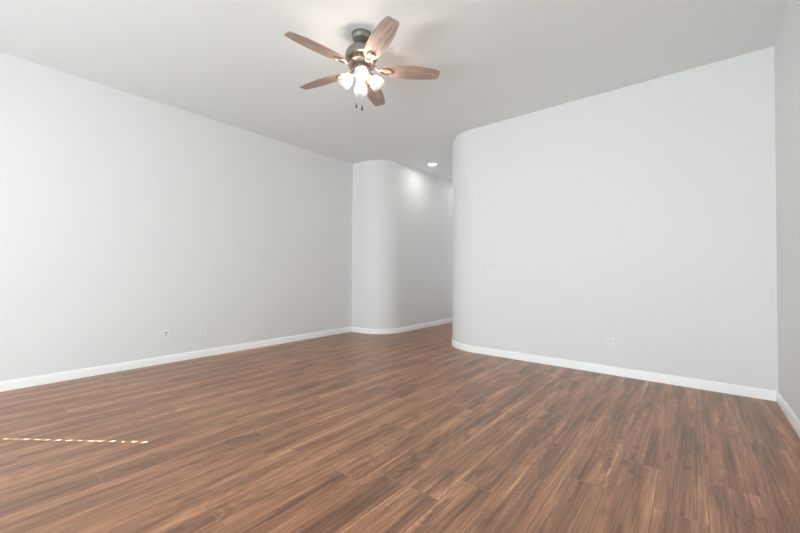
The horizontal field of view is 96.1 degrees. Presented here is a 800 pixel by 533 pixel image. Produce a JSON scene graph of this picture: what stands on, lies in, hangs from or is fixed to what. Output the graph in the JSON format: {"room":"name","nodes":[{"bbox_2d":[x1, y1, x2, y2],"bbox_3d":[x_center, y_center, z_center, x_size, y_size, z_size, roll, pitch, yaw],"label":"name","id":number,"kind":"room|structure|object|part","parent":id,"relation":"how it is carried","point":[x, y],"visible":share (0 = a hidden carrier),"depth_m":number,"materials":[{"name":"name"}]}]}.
{"room":"empty living room","nodes":[
{"label":"empty living room","id":0,"kind":"room"},
{"bbox_2d":[0,52,352,381],"bbox_3d":[-3.369,-0.432,4.378,0.140,3.360,7.452,0,-1,39],"label":"wall","id":1,"kind":"structure","parent":0,"point":[126,219],"depth_m":4.50,"materials":[{"name":"white paint"}]},
{"bbox_2d":[163,329,168,338],"bbox_3d":[-3.028,0.876,4.661,0.015,0.120,0.072,0,-1,39],"label":"jack plate","id":2,"kind":"object","parent":1,"relation":"attached to","point":[166,331],"visible":1,"depth_m":4.66,"materials":[{"name":"white plastic"}]},
{"bbox_2d":[0,327,351,391],"bbox_3d":[-3.272,1.200,4.360,0.014,0.098,7.312,0,-1,39],"label":"baseboard","id":3,"kind":"structure","parent":1,"relation":"attached to","point":[7,385],"depth_m":4.49,"materials":[{"name":"white paint"}]},
{"bbox_2d":[200,325,205,333],"bbox_3d":[-2.746,0.882,5.010,0.010,0.117,0.072,0,-1,39],"label":"wall outlet","id":4,"kind":"object","parent":1,"relation":"attached to","point":[202,328],"visible":1,"depth_m":5.01,"materials":[{"name":"white plastic"}]},
{"bbox_2d":[0,0,790,181],"bbox_3d":[0.636,-2.152,4.513,6.192,0.120,12.680,0,-1,39],"label":"ceiling","id":5,"kind":"structure","parent":0,"point":[230,62],"depth_m":3.53,"materials":[{"name":"white paint"}]},
{"bbox_2d":[284,16,439,110],"bbox_3d":[-0.391,-1.760,3.265,1.385,0.710,1.375,0,-1,39],"label":"ceiling fan","id":6,"kind":"object","parent":5,"relation":"hanging from","point":[361,56],"visible":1,"depth_m":3.23,"materials":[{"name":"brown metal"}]},
{"bbox_3d":[-0.683,-1.804,2.966,0.537,0.006,0.166,1,11,-43],"label":"blade","id":7,"kind":"part","parent":6,"relation":"part of","materials":[{"name":"brown wood"}]},
{"bbox_3d":[-0.749,-1.796,3.495,0.537,0.006,0.166,0,11,29],"label":"blade","id":8,"kind":"part","parent":6,"relation":"part of","materials":[{"name":"brown wood"}]},
{"bbox_3d":[-0.478,-1.698,3.257,0.070,0.076,0.053,0,-1,-8],"label":"light bulb","id":9,"kind":"part","parent":6,"relation":"part of","materials":[{"name":"white glass"}]},
{"bbox_3d":[-0.436,-1.749,3.264,0.074,0.078,0.054,0,-1,-8],"label":"lamp arm","id":10,"kind":"part","parent":6,"relation":"part of","materials":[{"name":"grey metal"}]},
{"bbox_3d":[-0.391,-1.605,3.240,0.005,0.276,0.004,0,-1,39],"label":"pull chain","id":11,"kind":"part","parent":6,"relation":"part of","materials":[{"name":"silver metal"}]},
{"bbox_3d":[-0.369,-1.696,3.400,0.053,0.076,0.070,0,-1,-8],"label":"light bulb","id":12,"kind":"part","parent":6,"relation":"part of","materials":[{"name":"white glass"}]},
{"bbox_3d":[-0.363,-1.747,3.360,0.054,0.078,0.074,0,-1,-8],"label":"lamp arm","id":13,"kind":"part","parent":6,"relation":"part of","materials":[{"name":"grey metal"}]},
{"bbox_3d":[-0.335,-1.699,3.149,0.053,0.076,0.070,0,-1,-8],"label":"light bulb","id":14,"kind":"part","parent":6,"relation":"part of","materials":[{"name":"white glass"}]},
{"bbox_3d":[-0.267,-1.748,3.287,0.074,0.078,0.054,0,-1,-8],"label":"lamp arm","id":15,"kind":"part","parent":6,"relation":"part of","materials":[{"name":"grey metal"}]},
{"bbox_3d":[-0.266,-1.791,3.721,0.166,0.006,0.537,-12,-3,10],"label":"blade","id":16,"kind":"part","parent":6,"relation":"part of","materials":[{"name":"brown wood"}]},
{"bbox_3d":[-0.226,-1.697,3.292,0.070,0.076,0.053,0,-1,-8],"label":"light bulb","id":17,"kind":"part","parent":6,"relation":"part of","materials":[{"name":"white glass"}]},
{"bbox_3d":[-0.159,-1.803,2.865,0.166,0.006,0.537,14,-6,-24],"label":"blade","id":18,"kind":"part","parent":6,"relation":"part of","materials":[{"name":"brown wood"}]},
{"bbox_3d":[0.098,-1.795,3.332,0.537,0.006,0.166,0,-13,-7],"label":"blade","id":19,"kind":"part","parent":6,"relation":"part of","materials":[{"name":"brown wood"}]},
{"bbox_2d":[0,322,799,532],"bbox_3d":[0.621,1.327,4.463,6.192,0.120,12.680,0,-1,39],"label":"floor","id":20,"kind":"structure","parent":0,"point":[413,431],"depth_m":2.43,"materials":[{"name":"brown wood"}]},
{"bbox_2d":[352,160,452,328],"bbox_3d":[0.913,-0.347,8.976,0.955,3.360,5.088,0,-1,39],"label":"wall","id":21,"kind":"structure","parent":0,"point":[402,215],"depth_m":7.17,"materials":[{"name":"white paint"}]},
{"bbox_2d":[352,318,451,333],"bbox_3d":[1.201,1.281,8.628,5.169,0.098,0.739,1,-1,-42],"label":"baseboard","id":22,"kind":"structure","parent":21,"relation":"attached to","point":[439,322],"depth_m":7.13,"materials":[{"name":"white paint"}]},
{"bbox_2d":[452,46,777,390],"bbox_3d":[3.775,-0.369,6.566,3.947,3.360,5.200,0,-1,39],"label":"wall","id":23,"kind":"structure","parent":0,"point":[641,216],"depth_m":4.10,"materials":[{"name":"white paint"}]},
{"bbox_2d":[607,337,613,347],"bbox_3d":[2.479,0.896,4.237,0.072,0.117,0.010,0,-1,39],"label":"wall outlet","id":24,"kind":"object","parent":23,"relation":"attached to","point":[610,341],"visible":1,"depth_m":4.23,"materials":[{"name":"white plastic"}]},
{"bbox_2d":[452,339,776,400],"bbox_3d":[2.304,1.257,6.660,2.823,0.098,6.464,0,-1,3],"label":"baseboard","id":25,"kind":"structure","parent":23,"relation":"attached to","point":[746,391],"depth_m":4.08,"materials":[{"name":"white paint"}]},
{"bbox_2d":[774,0,799,420],"bbox_3d":[1.283,-0.467,0.507,0.140,3.360,7.340,0,-1,39],"label":"wall","id":26,"kind":"structure","parent":0,"point":[787,45],"depth_m":2.96,"materials":[{"name":"white paint"}]},
{"bbox_2d":[776,391,799,437],"bbox_3d":[1.260,1.165,0.586,0.014,0.098,7.200,0,-1,39],"label":"baseboard","id":27,"kind":"structure","parent":26,"relation":"attached to","point":[794,421],"depth_m":2.93,"materials":[{"name":"white paint"}]}
]}

